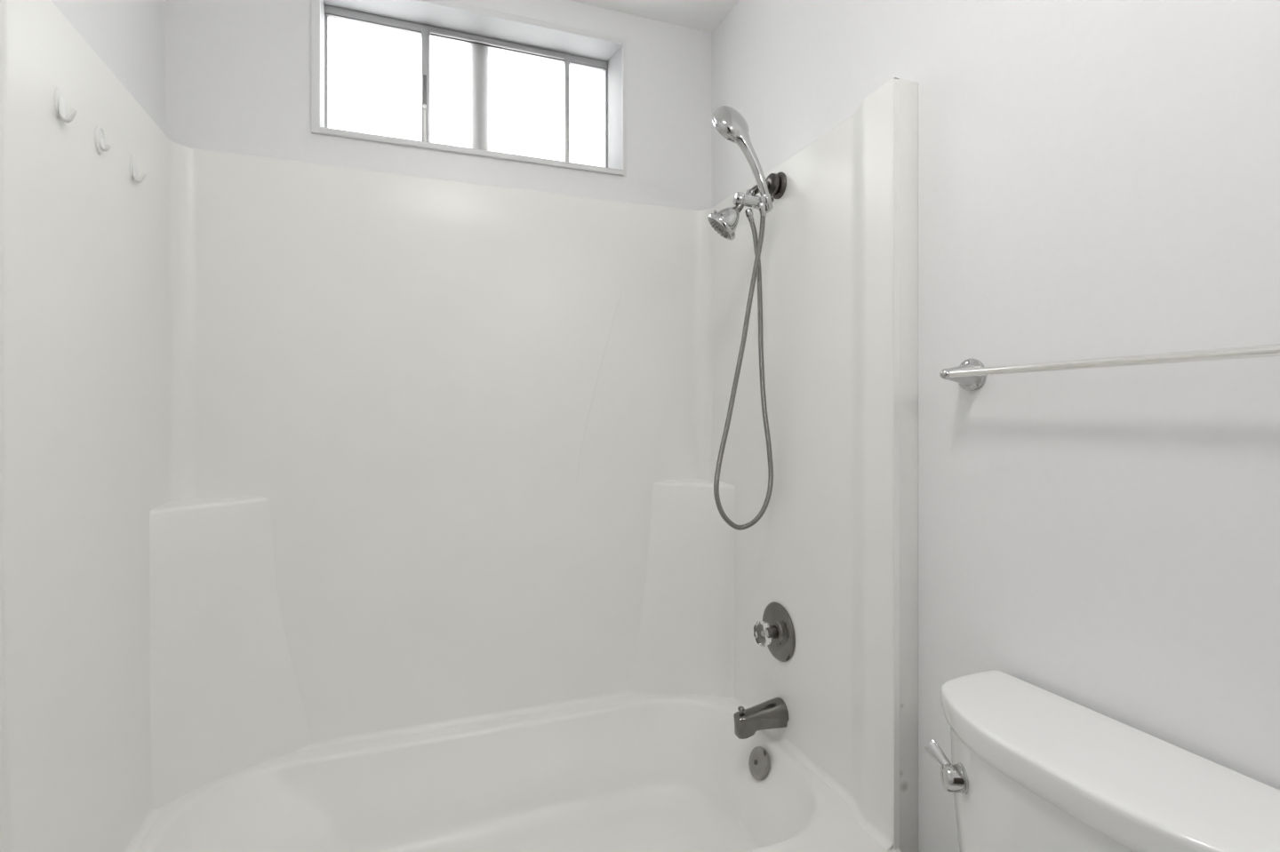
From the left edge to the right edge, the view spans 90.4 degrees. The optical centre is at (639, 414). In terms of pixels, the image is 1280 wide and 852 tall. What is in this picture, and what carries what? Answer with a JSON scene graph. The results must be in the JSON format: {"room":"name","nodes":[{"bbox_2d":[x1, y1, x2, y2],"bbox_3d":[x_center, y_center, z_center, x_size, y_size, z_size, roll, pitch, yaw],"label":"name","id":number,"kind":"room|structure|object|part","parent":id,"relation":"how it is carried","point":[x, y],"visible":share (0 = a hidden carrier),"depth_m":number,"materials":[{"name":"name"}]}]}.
{"room":"bathroom","nodes":[
{"label":"bathroom","id":0,"kind":"room"},
{"bbox_2d":[50,0,165,134],"bbox_3d":[-0.672,-0.029,0.043,0.120,2.479,3.490,0,0,-20],"label":"wall","id":1,"kind":"structure","parent":0,"point":[128,36],"depth_m":1.39,"materials":[{"name":"paint"}]},
{"bbox_2d":[165,0,711,210],"bbox_3d":[-0.493,-0.029,1.908,1.521,2.479,0.120,0,0,-20],"label":"wall","id":2,"kind":"structure","parent":0,"point":[238,72],"depth_m":1.77,"materials":[{"name":"paint"}]},
{"bbox_2d":[311,0,625,175],"bbox_3d":[-0.483,-0.969,1.911,0.891,0.434,0.141,0,0,-20],"label":"window","id":3,"kind":"structure","parent":2,"relation":"in","point":[482,29],"depth_m":1.92,"materials":[{"name":"grey paint"}]},
{"bbox_3d":[-0.867,-0.969,1.700,0.022,0.434,0.009,0,0,-20],"label":"casing","id":4,"kind":"part","parent":3,"relation":"part of","materials":[{"name":"white paint"}]},
{"bbox_3d":[-0.456,-0.760,1.852,0.856,0.016,0.011,0,0,-20],"label":"casing","id":5,"kind":"part","parent":3,"relation":"part of","materials":[{"name":"white paint"}]},
{"bbox_3d":[-0.440,-0.962,1.969,0.450,0.373,0.028,0,0,-20],"label":"sash","id":6,"kind":"part","parent":3,"relation":"part of","materials":[{"name":"glass"}]},
{"bbox_3d":[-0.457,-1.177,1.856,0.856,0.019,0.004,0,0,-20],"label":"casing","id":7,"kind":"part","parent":3,"relation":"part of","materials":[{"name":"white paint"}]},
{"bbox_3d":[-0.050,-0.969,2.008,0.013,0.434,0.004,0,0,-20],"label":"casing","id":8,"kind":"part","parent":3,"relation":"part of","materials":[{"name":"white paint"}]},
{"bbox_2d":[570,0,738,32],"bbox_3d":[0.096,-1.319,0.330,1.761,0.100,3.490,0,0,-20],"label":"ceiling","id":9,"kind":"structure","parent":0,"point":[702,15],"depth_m":2.00,"materials":[{"name":"white paint"}]},
{"bbox_2d":[712,0,1279,851],"bbox_3d":[0.865,-0.029,0.617,0.120,2.479,3.490,0,0,-20],"label":"wall","id":10,"kind":"structure","parent":0,"point":[1098,179],"depth_m":0.96,"materials":[{"name":"paint"}]},
{"bbox_2d":[898,78,918,851],"bbox_3d":[0.528,0.273,1.278,0.049,1.874,0.035,0,0,-20],"label":"trim","id":11,"kind":"structure","parent":10,"relation":"attached to","point":[908,90],"depth_m":1.26,"materials":[{"name":"paint"}]},
{"bbox_2d":[939,344,1279,391],"bbox_3d":[0.674,-0.071,0.852,0.072,0.059,0.669,0,0,-20],"label":"towel bar","id":12,"kind":"object","parent":10,"relation":"attached to","point":[971,374],"visible":1,"depth_m":0.88,"materials":[{"name":"silver metal"}]},
{"bbox_3d":[0.561,-0.071,1.135,0.059,0.040,0.040,0,0,-20],"label":"post","id":13,"kind":"part","parent":12,"relation":"part of","materials":[{"name":"silver metal"}]},
{"bbox_3d":[0.654,-0.071,0.844,0.014,0.014,0.610,0,0,-20],"label":"rail","id":14,"kind":"part","parent":12,"relation":"part of","materials":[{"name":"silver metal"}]},
{"bbox_3d":[0.096,1.260,0.330,1.761,0.100,3.490,0,0,-20],"label":"floor","id":15,"kind":"structure","parent":0,"visible":0},
{"bbox_2d":[0,0,901,851],"bbox_3d":[-0.311,0.274,1.421,1.518,1.873,0.916,0,0,-20],"label":"tub","id":16,"kind":"object","parent":15,"relation":"on","point":[342,509],"visible":0.98,"depth_m":1.63,"materials":[{"name":"white plastic"}]},
{"bbox_2d":[53,87,77,123],"bbox_3d":[-0.935,-0.504,1.038,0.025,0.054,0.029,0,0,-20],"label":"wall hook","id":17,"kind":"object","parent":16,"relation":"attached to","point":[60,102],"visible":1,"depth_m":1.03,"materials":[{"name":"white plastic"}]},
{"bbox_3d":[-0.944,-0.507,1.035,0.006,0.048,0.029,0,0,-20],"label":"plate","id":18,"kind":"part","parent":17,"relation":"part of","materials":[{"name":"white plastic"}]},
{"bbox_3d":[-0.936,-0.496,1.036,0.024,0.039,0.022,0,0,8],"label":"hook arm","id":19,"kind":"part","parent":17,"relation":"part of","materials":[{"name":"white plastic"}]},
{"bbox_2d":[94,125,110,154],"bbox_3d":[-0.989,-0.506,1.174,0.019,0.052,0.033,0,0,-20],"label":"wall hook","id":20,"kind":"object","parent":16,"relation":"attached to","point":[99,133],"visible":1,"depth_m":1.17,"materials":[{"name":"white plastic"}]},
{"bbox_3d":[-0.989,-0.496,1.174,0.018,0.021,0.007,0,0,-20],"label":"hook arm","id":21,"kind":"part","parent":20,"relation":"part of","materials":[{"name":"white plastic"}]},
{"bbox_2d":[129,154,146,183],"bbox_3d":[-1.041,-0.509,1.321,0.025,0.056,0.029,0,0,-20],"label":"wall hook","id":22,"kind":"object","parent":16,"relation":"attached to","point":[133,166],"visible":1,"depth_m":1.31,"materials":[{"name":"white plastic"}]},
{"bbox_3d":[-1.050,-0.512,1.318,0.006,0.050,0.029,0,0,-20],"label":"plate","id":23,"kind":"part","parent":22,"relation":"part of","materials":[{"name":"white plastic"}]},
{"bbox_3d":[-1.042,-0.501,1.319,0.024,0.041,0.022,0,0,8],"label":"hook arm","id":24,"kind":"part","parent":22,"relation":"part of","materials":[{"name":"white plastic"}]},
{"bbox_2d":[149,497,311,809],"bbox_3d":[-0.943,0.542,1.512,0.347,0.666,0.254,0,0,-20],"label":"corner shelf","id":25,"kind":"object","parent":16,"relation":"attached to","point":[230,579],"depth_m":1.52,"materials":[{"name":"white plastic"}]},
{"bbox_2d":[628,479,735,697],"bbox_3d":[0.096,0.542,1.930,0.340,0.666,0.197,0,0,-20],"label":"corner shelf","id":26,"kind":"object","parent":16,"relation":"attached to","point":[682,550],"depth_m":1.95,"materials":[{"name":"white plastic"}]},
{"bbox_2d":[707,172,786,240],"bbox_3d":[0.274,-0.542,1.651,0.205,0.187,0.089,0,0,-11],"label":"shower","id":27,"kind":"object","parent":16,"relation":"attached to","point":[724,221],"visible":0.92,"depth_m":1.62,"materials":[{"name":"silver metal"}]},
{"bbox_2d":[712,105,773,213],"bbox_3d":[0.260,-0.652,1.628,0.160,0.269,0.074,0,0,-20],"label":"shower","id":28,"kind":"object","parent":27,"relation":"on","point":[727,121],"visible":0.99,"depth_m":1.60,"materials":[{"name":"silver metal"}]},
{"bbox_2d":[713,201,773,530],"bbox_3d":[0.269,-0.122,1.625,0.183,0.838,0.046,0,0,-20],"label":"shower hose","id":29,"kind":"object","parent":27,"relation":"hanging from","point":[756,274],"visible":1,"depth_m":1.62,"materials":[{"name":"silver metal"}]},
{"bbox_3d":[0.323,-0.588,1.661,0.085,0.048,0.027,0,0,-20],"label":"shower arm","id":30,"kind":"part","parent":27,"relation":"part of","materials":[{"name":"silver metal"}]},
{"bbox_2d":[748,746,769,780],"bbox_3d":[0.307,0.902,1.641,0.037,0.074,0.077,0,0,-20],"label":"overflow plate","id":31,"kind":"object","parent":16,"relation":"attached to","point":[759,759],"visible":1,"depth_m":1.63,"materials":[{"name":"silver metal"}]},
{"bbox_2d":[733,697,788,739],"bbox_3d":[0.308,0.785,1.644,0.134,0.080,0.069,0,0,-20],"label":"tub spout","id":32,"kind":"object","parent":16,"relation":"attached to","point":[773,713],"visible":1,"depth_m":1.62,"materials":[{"name":"silver metal"}]},
{"bbox_3d":[0.259,0.758,1.625,0.017,0.016,0.017,0,0,-20],"label":"diverter knob","id":33,"kind":"part","parent":32,"relation":"part of","materials":[{"name":"silver metal"}]},
{"bbox_2d":[753,601,795,662],"bbox_3d":[0.337,0.574,1.666,0.063,0.151,0.151,0,0,-20],"label":"shower valve","id":34,"kind":"object","parent":16,"relation":"attached to","point":[776,631],"visible":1,"depth_m":1.65,"materials":[{"name":"silver metal"}]},
{"bbox_3d":[0.325,0.574,1.662,0.036,0.060,0.060,0,0,-20],"label":"knob","id":35,"kind":"part","parent":34,"relation":"part of","materials":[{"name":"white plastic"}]},
{"bbox_3d":[0.342,0.574,1.668,0.022,0.036,0.036,0,0,-20],"label":"valve stem","id":36,"kind":"part","parent":34,"relation":"part of","materials":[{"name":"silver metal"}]},
{"bbox_2d":[924,670,1279,851],"bbox_3d":[0.376,0.823,0.733,0.697,0.773,0.512,0,0,-20],"label":"toilet","id":37,"kind":"object","parent":15,"relation":"on","point":[1033,768],"visible":1,"depth_m":0.80,"materials":[{"name":"white ceramic"}]},
{"bbox_3d":[0.456,0.521,0.972,0.012,0.033,0.040,0,0,-29],"label":"flush blade","id":38,"kind":"part","parent":37,"relation":"part of","materials":[{"name":"silver metal"}]},
{"bbox_3d":[0.469,0.545,0.951,0.028,0.041,0.041,0,0,5],"label":"flush handle","id":39,"kind":"part","parent":37,"relation":"part of","materials":[{"name":"silver metal"}]},
{"bbox_3d":[0.607,0.639,0.819,0.199,0.314,0.491,0,0,-20],"label":"tank","id":40,"kind":"part","parent":37,"relation":"part of","materials":[{"name":"white ceramic"}]}
]}

